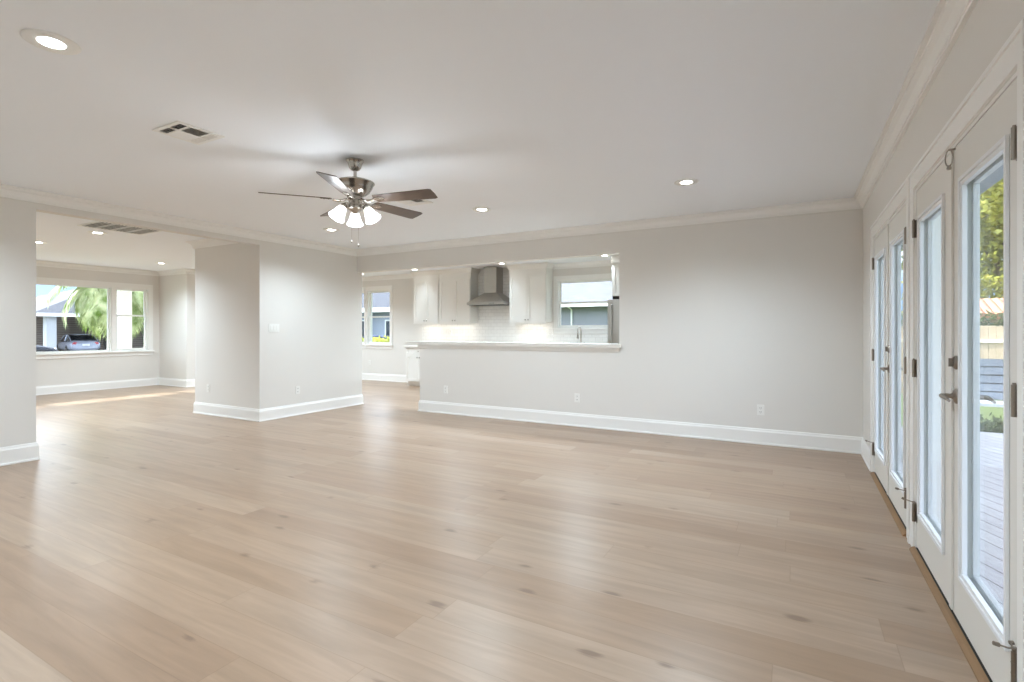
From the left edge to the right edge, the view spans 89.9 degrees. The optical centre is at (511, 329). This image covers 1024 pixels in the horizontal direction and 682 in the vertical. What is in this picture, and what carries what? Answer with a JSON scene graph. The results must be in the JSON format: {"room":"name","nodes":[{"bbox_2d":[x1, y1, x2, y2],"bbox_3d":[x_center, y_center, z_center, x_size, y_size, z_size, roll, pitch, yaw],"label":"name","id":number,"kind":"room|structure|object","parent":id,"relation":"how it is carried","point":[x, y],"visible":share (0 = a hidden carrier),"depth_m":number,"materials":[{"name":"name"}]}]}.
{"room":"empty living room","nodes":[
{"label":"empty living room","id":0,"kind":"room"},
{"bbox_2d":[36,266,158,386],"bbox_3d":[-9.896,-0.040,8.919,0.150,2.620,6.860,0,0,29],"label":"wall","id":1,"kind":"structure","parent":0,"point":[61,371],"depth_m":10.88,"materials":[{"name":"white paint"}]},
{"bbox_2d":[36,277,114,358],"bbox_3d":[-9.158,-0.230,10.202,0.200,1.600,2.080,0,0,29],"label":"window","id":2,"kind":"structure","parent":1,"relation":"attached to","point":[39,280],"depth_m":10.66,"materials":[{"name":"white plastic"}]},
{"bbox_2d":[114,282,154,355],"bbox_3d":[-8.464,-0.230,11.458,0.200,1.600,0.790,0,0,29],"label":"window","id":3,"kind":"structure","parent":1,"relation":"attached to","point":[147,290],"depth_m":11.58,"materials":[{"name":"white plastic"}]},
{"bbox_2d":[159,274,194,379],"bbox_3d":[-6.941,-0.040,13.117,1.260,2.620,3.346,0,0,29],"label":"wall","id":4,"kind":"structure","parent":0,"point":[176,292],"depth_m":11.52,"materials":[{"name":"white paint"}]},
{"bbox_2d":[36,373,407,394],"bbox_3d":[-7.821,1.183,10.512,11.275,0.171,3.570,0,0,-34],"label":"baseboard","id":5,"kind":"structure","parent":4,"relation":"attached to","point":[79,387],"depth_m":11.34,"materials":[{"name":"white paint"}]},
{"bbox_2d":[0,197,361,447],"bbox_3d":[-4.907,-0.040,6.162,1.550,2.620,6.860,0,0,29],"label":"wall","id":6,"kind":"structure","parent":0,"point":[314,297],"depth_m":7.39,"materials":[{"name":"white paint"}]},
{"bbox_2d":[0,442,39,465],"bbox_3d":[-4.957,1.183,3.740,13.505,0.171,2.572,0,0,29],"label":"baseboard","id":7,"kind":"structure","parent":6,"relation":"attached to","point":[15,454],"depth_m":4.90,"materials":[{"name":"white paint"}]},
{"bbox_2d":[269,324,278,331],"bbox_3d":[-3.385,-0.030,7.303,0.010,0.116,0.166,0,0,29],"label":"light switch","id":8,"kind":"object","parent":6,"relation":"attached to","point":[272,327],"visible":1,"depth_m":7.30,"materials":[{"name":"white plastic"}]},
{"bbox_2d":[193,394,363,421],"bbox_3d":[-3.712,1.183,8.324,1.594,0.171,1.964,0,0,29],"label":"baseboard","id":9,"kind":"structure","parent":6,"relation":"attached to","point":[250,414],"depth_m":7.59,"materials":[{"name":"white paint"}]},
{"bbox_2d":[296,386,299,393],"bbox_3d":[-3.194,0.895,7.649,0.008,0.116,0.072,0,0,29],"label":"power outlet","id":10,"kind":"object","parent":6,"relation":"attached to","point":[297,387],"visible":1,"depth_m":7.65,"materials":[{"name":"white plastic"}]},
{"bbox_2d":[0,0,938,276],"bbox_3d":[-3.169,-1.420,7.027,13.855,0.140,10.356,0,0,29],"label":"ceiling","id":11,"kind":"structure","parent":0,"point":[539,114],"depth_m":3.07,"materials":[{"name":"white paint"}]},
{"bbox_2d":[20,28,81,54],"bbox_3d":[-2.157,-1.344,2.403,0.216,0.010,0.216,0,0,29],"label":"recessed light","id":12,"kind":"object","parent":11,"relation":"in","point":[52,42],"visible":1,"depth_m":2.39,"materials":[{"name":"white plastic"}]},
{"bbox_2d":[88,231,107,233],"bbox_3d":[-5.732,-1.344,7.098,0.216,0.010,0.216,0,0,29],"label":"recessed light","id":13,"kind":"object","parent":11,"relation":"in","point":[93,232],"visible":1,"depth_m":7.08,"materials":[{"name":"white"}]},
{"bbox_2d":[77,221,161,234],"bbox_3d":[-5.163,-1.345,6.784,0.580,0.010,0.740,0,0,29],"label":"ceiling vent","id":14,"kind":"object","parent":11,"relation":"in","point":[96,224],"visible":0.77,"depth_m":6.77,"materials":[{"name":"white plastic"}]},
{"bbox_2d":[152,120,224,144],"bbox_3d":[-2.212,-1.345,3.513,0.310,0.010,0.310,0,0,29],"label":"ceiling vent","id":15,"kind":"object","parent":11,"relation":"in","point":[177,129],"visible":1,"depth_m":3.50,"materials":[{"name":"white plastic"}]},
{"bbox_2d":[323,228,339,231],"bbox_3d":[-2.428,-1.344,6.895,0.216,0.010,0.216,0,0,29],"label":"recessed light","id":16,"kind":"object","parent":11,"relation":"in","point":[325,229],"visible":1,"depth_m":6.87,"materials":[{"name":"white"}]},
{"bbox_2d":[258,157,437,246],"bbox_3d":[-1.218,-1.005,4.100,1.340,0.688,1.317,0,0,29],"label":"ceiling fan","id":17,"kind":"object","parent":11,"relation":"hanging from","point":[355,188],"visible":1,"depth_m":4.01,"materials":[{"name":"silver metal"}]},
{"bbox_2d":[396,199,432,205],"bbox_3d":[-1.037,-1.345,5.360,0.300,0.010,0.300,0,0,29],"label":"ceiling vent","id":18,"kind":"object","parent":11,"relation":"in","point":[423,201],"visible":0.54,"depth_m":5.39,"materials":[{"name":"white plastic"}]},
{"bbox_2d":[472,207,491,211],"bbox_3d":[-0.336,-1.344,5.739,0.216,0.010,0.216,0,0,29],"label":"recessed light","id":19,"kind":"object","parent":11,"relation":"in","point":[477,209],"visible":1,"depth_m":5.73,"materials":[{"name":"white"}]},
{"bbox_2d":[674,178,698,185],"bbox_3d":[1.589,-1.344,4.675,0.216,0.010,0.216,0,0,29],"label":"recessed light","id":20,"kind":"object","parent":11,"relation":"in","point":[683,182],"visible":1,"depth_m":4.66,"materials":[{"name":"white"}]},
{"bbox_2d":[362,266,611,374],"bbox_3d":[-1.204,-0.040,11.766,10.090,2.620,0.161,0,0,29],"label":"wall","id":21,"kind":"structure","parent":0,"point":[493,325],"depth_m":11.66,"materials":[{"name":"tile"}]},
{"bbox_2d":[362,287,365,347],"bbox_3d":[-4.106,-0.315,13.347,0.920,1.570,0.200,0,0,29],"label":"window","id":22,"kind":"structure","parent":21,"relation":"in","point":[363,288],"depth_m":13.08,"materials":[{"name":"white plastic"}]},
{"bbox_2d":[365,285,392,348],"bbox_3d":[-3.297,-0.315,12.900,0.890,1.570,0.200,0,0,29],"label":"window","id":23,"kind":"structure","parent":21,"relation":"in","point":[369,344],"depth_m":12.97,"materials":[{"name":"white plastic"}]},
{"bbox_2d":[410,270,438,323],"bbox_3d":[-1.935,-0.746,11.876,0.786,1.206,0.375,0,0,29],"label":"upper cabinet","id":24,"kind":"object","parent":21,"relation":"attached to","point":[426,283],"visible":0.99,"depth_m":11.72,"materials":[{"name":"white paint"}]},
{"bbox_2d":[437,268,480,323],"bbox_3d":[-1.184,-0.746,11.460,0.911,1.206,0.375,0,0,29],"label":"upper cabinet","id":25,"kind":"object","parent":21,"relation":"attached to","point":[457,287],"visible":1,"depth_m":11.33,"materials":[{"name":"white paint"}]},
{"bbox_2d":[467,266,508,305],"bbox_3d":[-0.451,-0.939,10.978,0.920,0.820,0.490,0,0,29],"label":"range hood","id":26,"kind":"object","parent":21,"relation":"attached to","point":[493,295],"visible":0.97,"depth_m":10.92,"materials":[{"name":"silver metal"}]},
{"bbox_2d":[505,262,553,322],"bbox_3d":[0.376,-0.746,10.598,0.977,1.206,0.375,0,0,29],"label":"upper cabinet","id":27,"kind":"object","parent":21,"relation":"attached to","point":[531,284],"visible":1,"depth_m":10.46,"materials":[{"name":"white paint"}]},
{"bbox_2d":[552,273,612,333],"bbox_3d":[1.486,-0.515,10.257,1.410,1.170,0.200,0,0,29],"label":"window","id":28,"kind":"structure","parent":21,"relation":"in","point":[558,280],"depth_m":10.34,"materials":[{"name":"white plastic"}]},
{"bbox_2d":[611,255,618,298],"bbox_3d":[2.437,-0.952,9.289,1.110,0.794,0.674,0,0,29],"label":"upper cabinet","id":29,"kind":"object","parent":21,"relation":"attached to","point":[614,258],"visible":0.07,"depth_m":9.26,"materials":[{"name":"white paint"}]},
{"bbox_2d":[0,380,977,681],"bbox_3d":[-3.212,1.330,7.052,13.755,0.120,10.356,0,0,29],"label":"floor","id":30,"kind":"structure","parent":0,"point":[149,538],"depth_m":2.88,"materials":[{"name":"brown wood"}]},
{"bbox_2d":[406,348,419,385],"bbox_3d":[-1.955,0.833,11.726,0.765,0.870,0.611,0,0,29],"label":"base cabinet","id":31,"kind":"object","parent":30,"relation":"on","point":[412,354],"visible":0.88,"depth_m":11.58,"materials":[{"name":"white paint"}]},
{"bbox_2d":[608,299,618,342],"bbox_3d":[2.273,0.352,9.267,0.905,1.795,0.812,0,0,29],"label":"refrigerator","id":32,"kind":"object","parent":30,"relation":"on","point":[613,304],"visible":0.2,"depth_m":9.11,"materials":[{"name":"grey metal"}]},
{"bbox_2d":[870,472,905,536],"bbox_3d":[2.796,1.259,3.839,0.026,0.022,1.565,0,0,29],"label":"threshold","id":33,"kind":"object","parent":30,"relation":"on","point":[895,516],"visible":0.88,"depth_m":3.65,"materials":[{"name":"brown wood"}]},
{"bbox_2d":[909,546,989,681],"bbox_3d":[1.931,1.259,2.275,0.026,0.022,1.580,0,0,29],"label":"threshold","id":34,"kind":"object","parent":30,"relation":"on","point":[978,671],"visible":1,"depth_m":2.20,"materials":[{"name":"brown wood"}]},
{"bbox_3d":[1.279,0.833,9.939,1.415,0.870,0.611,0,0,29],"label":"base cabinet","id":35,"kind":"object","parent":30,"relation":"on","visible":0},
{"bbox_2d":[404,345,418,347],"bbox_3d":[-0.203,0.378,10.766,4.830,0.038,0.619,0,0,29],"label":"countertop","id":36,"kind":"structure","parent":35,"relation":"on","point":[411,346],"depth_m":11.57,"materials":[{"name":"stone"}]},
{"bbox_2d":[577,327,584,342],"bbox_3d":[1.340,0.146,10.020,0.105,0.425,0.215,0,0,29],"label":"kitchen faucet","id":37,"kind":"object","parent":36,"relation":"on","point":[578,327],"visible":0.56,"depth_m":10.09,"materials":[{"name":"silver metal"}]},
{"bbox_2d":[357,208,862,436],"bbox_3d":[0.579,-0.040,6.987,7.255,2.620,0.120,0,0,29],"label":"wall","id":38,"kind":"structure","parent":0,"point":[719,321],"depth_m":5.98,"materials":[{"name":"white paint"}]},
{"bbox_2d":[0,0,977,280],"bbox_3d":[-3.147,-1.297,7.015,13.505,0.104,10.056,0,0,29],"label":"crown molding","id":39,"kind":"structure","parent":38,"relation":"attached to","point":[949,18],"depth_m":5.58,"materials":[{"name":"white paint"}]},
{"bbox_2d":[405,341,620,347],"bbox_3d":[-0.051,0.203,7.500,3.495,0.042,0.480,0,0,29],"label":"countertop","id":40,"kind":"structure","parent":38,"relation":"on","point":[542,344],"depth_m":7.20,"materials":[{"name":"stone"}]},
{"bbox_2d":[417,344,618,352],"bbox_3d":[-0.036,0.256,7.308,3.232,0.059,0.152,0,0,29],"label":"trim","id":41,"kind":"structure","parent":38,"relation":"attached to","point":[480,347],"depth_m":7.12,"materials":[{"name":"white paint"}]},
{"bbox_2d":[574,393,579,401],"bbox_3d":[0.857,0.895,6.760,0.072,0.116,0.008,0,0,29],"label":"power outlet","id":42,"kind":"object","parent":38,"relation":"attached to","point":[576,396],"visible":1,"depth_m":6.76,"materials":[{"name":"white plastic"}]},
{"bbox_2d":[418,400,869,470],"bbox_3d":[0.916,1.183,6.378,5.794,0.171,0.740,0,0,30],"label":"baseboard","id":43,"kind":"structure","parent":38,"relation":"attached to","point":[815,441],"depth_m":6.18,"materials":[{"name":"white paint"}]},
{"bbox_2d":[757,405,763,414],"bbox_3d":[2.764,0.890,5.705,0.072,0.116,0.008,0,0,29],"label":"power outlet","id":44,"kind":"object","parent":38,"relation":"attached to","point":[760,408],"visible":1,"depth_m":5.70,"materials":[{"name":"white plastic"}]},
{"bbox_2d":[863,0,1023,447],"bbox_3d":[2.028,-0.040,2.264,0.150,2.620,6.745,0,0,29],"label":"wall","id":45,"kind":"structure","parent":0,"point":[990,23],"depth_m":2.50,"materials":[{"name":"white paint"}]},
{"bbox_2d":[865,224,888,495],"bbox_3d":[2.990,0.223,4.171,0.120,2.030,0.813,0,0,29],"label":"door","id":46,"kind":"structure","parent":45,"relation":"in","point":[880,262],"depth_m":4.37,"materials":[{"name":"white paint"}]},
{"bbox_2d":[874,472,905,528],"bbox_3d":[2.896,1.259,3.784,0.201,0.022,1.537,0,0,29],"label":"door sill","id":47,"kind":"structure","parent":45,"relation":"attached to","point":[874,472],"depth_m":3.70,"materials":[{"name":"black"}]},
{"bbox_2d":[880,205,905,525],"bbox_3d":[2.615,0.223,3.485,0.171,2.030,0.795,0,0,34],"label":"door","id":48,"kind":"structure","parent":45,"relation":"in","point":[897,226],"depth_m":3.67,"materials":[{"name":"white paint"}]},
{"bbox_2d":[901,150,953,609],"bbox_3d":[2.127,0.223,2.610,0.120,2.030,0.820,0,0,29],"label":"door","id":49,"kind":"structure","parent":45,"relation":"in","point":[935,197],"depth_m":2.56,"materials":[{"name":"white paint"}]},
{"bbox_2d":[870,18,1023,681],"bbox_3d":[2.436,0.174,3.021,0.168,2.189,3.535,0,0,29],"label":"door frame","id":50,"kind":"structure","parent":45,"relation":"attached to","point":[1010,57],"depth_m":2.66,"materials":[{"name":"white paint"}]},
{"bbox_2d":[901,165,1002,249],"bbox_3d":[3.272,-1.367,3.525,0.803,0.125,11.356,0,0,29],"label":"eave","id":51,"kind":"object","parent":45,"relation":"attached to","point":[997,175],"depth_m":4.48,"materials":[{"name":"grey"}]},
{"bbox_2d":[916,547,992,681],"bbox_3d":[2.031,1.259,2.219,0.201,0.022,1.552,0,0,29],"label":"door sill","id":52,"kind":"structure","parent":45,"relation":"attached to","point":[930,572],"depth_m":2.18,"materials":[{"name":"black"}]},
{"bbox_2d":[939,78,1016,681],"bbox_3d":[1.749,0.223,1.918,0.171,2.030,0.803,0,0,34],"label":"door","id":53,"kind":"structure","parent":45,"relation":"in","point":[991,629],"depth_m":2.07,"materials":[{"name":"white paint"}]},
{"bbox_2d":[944,148,955,169],"bbox_3d":[1.904,-0.742,2.232,0.023,0.092,0.039,0,0,-38],"label":"door latch","id":54,"kind":"object","parent":53,"relation":"attached to","point":[949,167],"depth_m":2.23,"materials":[{"name":"silver metal"}]},
{"label":"outside","id":55,"kind":"structure","parent":0,"visible":0},
{"bbox_2d":[901,426,1002,607],"bbox_3d":[4.079,1.405,2.259,3.445,0.130,9.900,0,0,29],"label":"deck","id":56,"kind":"object","parent":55,"point":[991,444],"depth_m":3.81,"materials":[{"name":"grey wood"}]},
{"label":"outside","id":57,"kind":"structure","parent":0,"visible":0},
{"bbox_3d":[-34.519,1.709,36.786,23.990,0.019,13.000,0,0,29],"label":"driveway","id":58,"kind":"object","parent":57,"visible":0},
{"bbox_2d":[36,345,57,351],"bbox_3d":[-27.154,0.989,27.154,1.874,1.422,4.595,0,0,29],"label":"parked car","id":59,"kind":"object","parent":58,"relation":"on","point":[39,348],"visible":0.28,"depth_m":28.13,"materials":[{"name":"silver paint"}]},
{"bbox_2d":[57,334,99,350],"bbox_3d":[-31.228,0.989,36.906,4.595,1.422,1.874,0,0,39],"label":"parked car","id":60,"kind":"object","parent":58,"relation":"on","point":[70,342],"visible":0.76,"depth_m":35.73,"materials":[{"name":"silver metal"}]},
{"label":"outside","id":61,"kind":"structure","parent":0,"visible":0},
{"bbox_2d":[901,393,1002,431],"bbox_3d":[-8.292,1.770,16.008,150.000,0.100,140.000,0,0,29],"label":"ground","id":62,"kind":"structure","parent":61,"point":[985,411],"depth_m":10.70,"materials":[{"name":"green plant"}]},
{"bbox_2d":[36,289,143,350],"bbox_3d":[-31.439,-1.155,46.029,18.440,5.750,23.840,0,0,29],"label":"house","id":63,"kind":"structure","parent":62,"relation":"on","point":[50,330],"depth_m":36.44,"materials":[{"name":"white brick"}]},
{"bbox_2d":[46,286,143,339],"bbox_3d":[-12.717,-0.315,16.263,3.625,4.103,3.171,0,0,44],"label":"palm tree","id":64,"kind":"object","parent":62,"relation":"on","point":[91,303],"visible":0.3,"depth_m":15.41,"materials":[{"name":"green plant"}]},
{"bbox_2d":[362,292,389,336],"bbox_3d":[-8.336,-0.805,35.981,15.800,5.050,8.680,0,0,29],"label":"house","id":65,"kind":"structure","parent":62,"relation":"on","point":[380,301],"depth_m":31.99,"materials":[{"name":"blue"}]},
{"bbox_2d":[362,335,389,341],"bbox_3d":[-4.021,0.983,15.871,2.927,1.679,0.841,0,0,29],"label":"hedge","id":66,"kind":"object","parent":62,"relation":"on","point":[374,339],"visible":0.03,"depth_m":15.74,"materials":[{"name":"plant"}]},
{"bbox_2d":[363,335,389,339],"bbox_3d":[-7.436,0.989,27.653,4.595,1.422,1.874,0,0,9],"label":"parked car","id":67,"kind":"object","parent":62,"relation":"on","point":[381,336],"visible":0.05,"depth_m":26.93,"materials":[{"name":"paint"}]},
{"bbox_2d":[901,178,1002,298],"bbox_3d":[17.940,-3.135,19.173,6.202,9.714,7.545,0,0,22],"label":"leafy tree","id":68,"kind":"object","parent":62,"relation":"on","point":[991,200],"visible":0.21,"depth_m":18.28,"materials":[{"name":"green plant"}]},
{"bbox_2d":[901,326,1002,392],"bbox_3d":[13.516,0.785,11.962,16.088,1.810,0.065,0,0,29],"label":"wooden fence","id":69,"kind":"object","parent":62,"relation":"on","point":[991,337],"visible":0.05,"depth_m":12.84,"materials":[{"name":"beige wood"}]},
{"bbox_2d":[901,274,1002,320],"bbox_3d":[17.184,-0.031,15.381,8.988,3.726,0.602,0,0,29],"label":"hedge","id":70,"kind":"object","parent":62,"relation":"on","point":[983,284],"visible":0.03,"depth_m":16.36,"materials":[{"name":"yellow plant"}]},
{"bbox_2d":[901,309,1002,325],"bbox_3d":[12.649,0.630,14.090,5.624,2.378,1.053,0,0,29],"label":"hedge","id":71,"kind":"object","parent":62,"relation":"on","point":[998,323],"visible":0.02,"depth_m":13.77,"materials":[{"name":"green plant"}]},
{"bbox_2d":[980,359,1002,406],"bbox_3d":[8.455,1.105,8.787,2.500,1.230,0.660,0,0,29],"label":"garden bench","id":72,"kind":"object","parent":62,"relation":"on","point":[991,370],"visible":0.28,"depth_m":9.03,"materials":[{"name":"grey wood"}]},
{"bbox_2d":[980,298,1002,325],"bbox_3d":[14.761,0.383,14.926,4.807,2.674,2.192,0,0,29],"label":"garden shed","id":73,"kind":"object","parent":62,"relation":"on","point":[992,305],"visible":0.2,"depth_m":14.73,"materials":[{"name":"beige wood"}]},
{"bbox_2d":[980,412,1002,432],"bbox_3d":[7.872,1.539,7.532,2.774,0.566,0.708,0,0,29],"label":"hedge","id":74,"kind":"object","parent":62,"relation":"on","point":[996,421],"visible":0.18,"depth_m":7.82,"materials":[{"name":"green plant"}]},
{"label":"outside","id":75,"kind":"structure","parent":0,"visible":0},
{"bbox_3d":[-10.480,1.450,10.704,2.500,0.240,10.600,0,0,29],"label":"floor","id":76,"kind":"structure","parent":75,"visible":0},
{"bbox_2d":[117,290,133,347],"bbox_3d":[-10.148,0.130,13.423,0.310,2.400,0.340,0,0,29],"label":"porch post","id":77,"kind":"object","parent":76,"relation":"on","point":[124,298],"visible":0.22,"depth_m":13.33,"materials":[{"name":"white"}]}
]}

